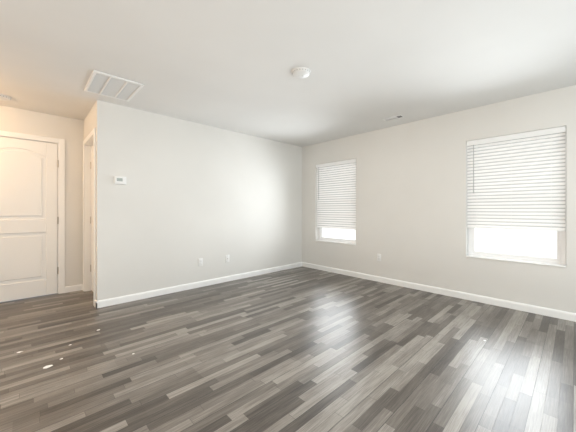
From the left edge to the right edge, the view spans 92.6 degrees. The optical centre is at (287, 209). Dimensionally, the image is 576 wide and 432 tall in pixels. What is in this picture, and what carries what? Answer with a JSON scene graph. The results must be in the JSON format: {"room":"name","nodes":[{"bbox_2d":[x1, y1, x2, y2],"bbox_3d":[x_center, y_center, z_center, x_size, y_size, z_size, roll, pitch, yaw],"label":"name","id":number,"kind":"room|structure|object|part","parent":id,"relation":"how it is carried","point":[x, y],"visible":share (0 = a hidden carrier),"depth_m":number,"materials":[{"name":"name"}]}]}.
{"room":"empty living room","nodes":[
{"label":"empty living room","id":0,"kind":"room"},
{"bbox_2d":[0,105,83,286],"bbox_3d":[-3.193,-0.070,3.754,7.570,2.420,0.120,0,0,-44],"label":"wall","id":1,"kind":"structure","parent":0,"point":[70,131],"depth_m":3.82,"materials":[{"name":"paint"}]},
{"bbox_2d":[0,137,58,301],"bbox_3d":[-3.391,0.117,3.465,0.772,2.030,0.103,0,0,-44],"label":"hall door","id":2,"kind":"structure","parent":1,"relation":"in","point":[29,223],"depth_m":3.54,"materials":[{"name":"white wood"}]},
{"bbox_2d":[0,130,64,293],"bbox_3d":[-3.439,0.085,3.508,0.914,2.110,0.136,0,0,-44],"label":"door frame","id":3,"kind":"structure","parent":1,"relation":"attached to","point":[61,142],"depth_m":3.74,"materials":[{"name":"white wood"}]},
{"bbox_3d":[-3.445,0.111,3.514,0.800,2.059,0.120,0,0,-44],"label":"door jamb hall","id":4,"kind":"part","parent":3,"relation":"part of","materials":[{"name":"white wood"}]},
{"bbox_2d":[84,104,94,138],"bbox_3d":[-2.568,-0.070,3.649,0.120,2.420,0.895,0,0,-44],"label":"wall","id":5,"kind":"structure","parent":0,"point":[89,123],"depth_m":3.57,"materials":[{"name":"paint"}]},
{"bbox_2d":[83,128,95,306],"bbox_3d":[-2.541,0.085,3.609,0.136,2.110,0.888,0,0,-44],"label":"door frame","id":6,"kind":"structure","parent":5,"relation":"attached to","point":[88,144],"depth_m":3.85,"materials":[{"name":"white wood"}]},
{"bbox_2d":[90,146,92,290],"bbox_3d":[-2.543,0.117,3.612,0.103,2.030,0.750,0,0,-44],"label":"door","id":7,"kind":"structure","parent":5,"relation":"in","point":[91,218],"depth_m":3.87,"materials":[{"name":"white wood"}]},
{"bbox_2d":[95,100,301,300],"bbox_3d":[-1.008,-0.070,4.438,3.466,2.420,0.120,0,0,-44],"label":"wall","id":8,"kind":"structure","parent":0,"point":[180,203],"depth_m":3.92,"materials":[{"name":"paint"}]},
{"bbox_2d":[114,176,125,184],"bbox_3d":[-2.042,-0.360,3.348,0.133,0.100,0.028,0,0,-44],"label":"thermostat","id":9,"kind":"object","parent":8,"relation":"attached to","point":[119,180],"visible":1,"depth_m":3.34,"materials":[{"name":"white plastic"}]},
{"bbox_2d":[95,262,301,308],"bbox_3d":[-0.983,1.098,4.387,3.460,0.084,0.039,0,0,-44],"label":"baseboard","id":10,"kind":"structure","parent":8,"relation":"attached to","point":[132,297],"depth_m":3.90,"materials":[{"name":"white wood"}]},
{"bbox_2d":[198,258,202,265],"bbox_3d":[-1.294,0.775,4.075,0.070,0.115,0.008,0,0,-44],"label":"outlet","id":11,"kind":"object","parent":8,"relation":"attached to","point":[200,261],"visible":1,"depth_m":4.07,"materials":[{"name":"white plastic"}]},
{"bbox_2d":[0,266,575,431],"bbox_3d":[-0.247,1.200,0.787,7.730,0.120,8.480,0,0,-44],"label":"floor","id":12,"kind":"structure","parent":0,"point":[301,349],"depth_m":2.06,"materials":[{"name":"laminate"}]},
{"bbox_2d":[17,329,485,368],"bbox_3d":[-0.239,1.139,2.320,2.960,0.001,2.602,0,0,-44],"label":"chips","id":13,"kind":"object","parent":12,"relation":"on","point":[47,366],"visible":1,"depth_m":2.01,"materials":[{"name":"white"}]},
{"bbox_2d":[0,0,575,146],"bbox_3d":[-0.247,-1.340,0.787,7.730,0.120,8.480,0,0,-44],"label":"ceiling","id":14,"kind":"structure","parent":0,"point":[230,65],"depth_m":2.31,"materials":[{"name":"paint"}]},
{"bbox_2d":[0,94,11,100],"bbox_3d":[-3.233,-1.260,3.094,0.181,0.039,0.181,0,0,-44],"label":"smoke detector","id":15,"kind":"object","parent":14,"relation":"attached to","point":[4,97],"visible":1,"depth_m":3.09,"materials":[{"name":"white plastic"}]},
{"bbox_2d":[84,70,143,101],"bbox_3d":[-1.818,-1.271,2.862,0.425,0.016,0.580,0,0,-44],"label":"ceiling vent","id":16,"kind":"object","parent":14,"relation":"in","point":[107,85],"visible":0.98,"depth_m":2.83,"materials":[{"name":"white metal"}]},
{"bbox_2d":[291,67,310,77],"bbox_3d":[0.121,-1.260,2.551,0.181,0.039,0.181,0,0,-44],"label":"smoke detector","id":17,"kind":"object","parent":14,"relation":"attached to","point":[301,72],"visible":1,"depth_m":2.51,"materials":[{"name":"white plastic"}]},
{"bbox_2d":[382,115,403,120],"bbox_3d":[1.459,-1.272,3.814,0.115,0.014,0.260,0,0,-44],"label":"ceiling vent","id":18,"kind":"object","parent":14,"relation":"in","point":[393,117],"visible":1,"depth_m":3.82,"materials":[{"name":"white metal"}]},
{"bbox_2d":[302,85,575,312],"bbox_3d":[2.489,-0.070,3.402,0.160,2.420,8.480,0,0,-44],"label":"wall","id":19,"kind":"structure","parent":0,"point":[411,201],"depth_m":3.78,"materials":[{"name":"paint"}]},
{"bbox_2d":[315,159,355,244],"bbox_3d":[0.895,-0.140,5.054,0.162,1.476,0.896,0,0,-44],"label":"window","id":20,"kind":"structure","parent":19,"relation":"in","point":[336,200],"depth_m":5.01,"materials":[{"name":"white plastic"}]},
{"bbox_2d":[302,262,575,321],"bbox_3d":[2.739,1.098,3.015,0.014,0.084,7.115,0,0,-44],"label":"baseboard","id":21,"kind":"structure","parent":19,"relation":"attached to","point":[559,314],"depth_m":3.54,"materials":[{"name":"white wood"}]},
{"bbox_2d":[466,126,565,267],"bbox_3d":[2.635,-0.140,3.234,0.162,1.476,0.896,0,0,-44],"label":"window","id":22,"kind":"structure","parent":19,"relation":"in","point":[517,182],"depth_m":3.16,"materials":[{"name":"white plastic"}]},
{"label":"outside","id":23,"kind":"structure","parent":0,"visible":0},
{"bbox_2d":[323,136,556,257],"bbox_3d":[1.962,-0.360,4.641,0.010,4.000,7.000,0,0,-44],"label":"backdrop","id":24,"kind":"structure","parent":23,"point":[525,244],"depth_m":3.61,"materials":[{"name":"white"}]}
]}

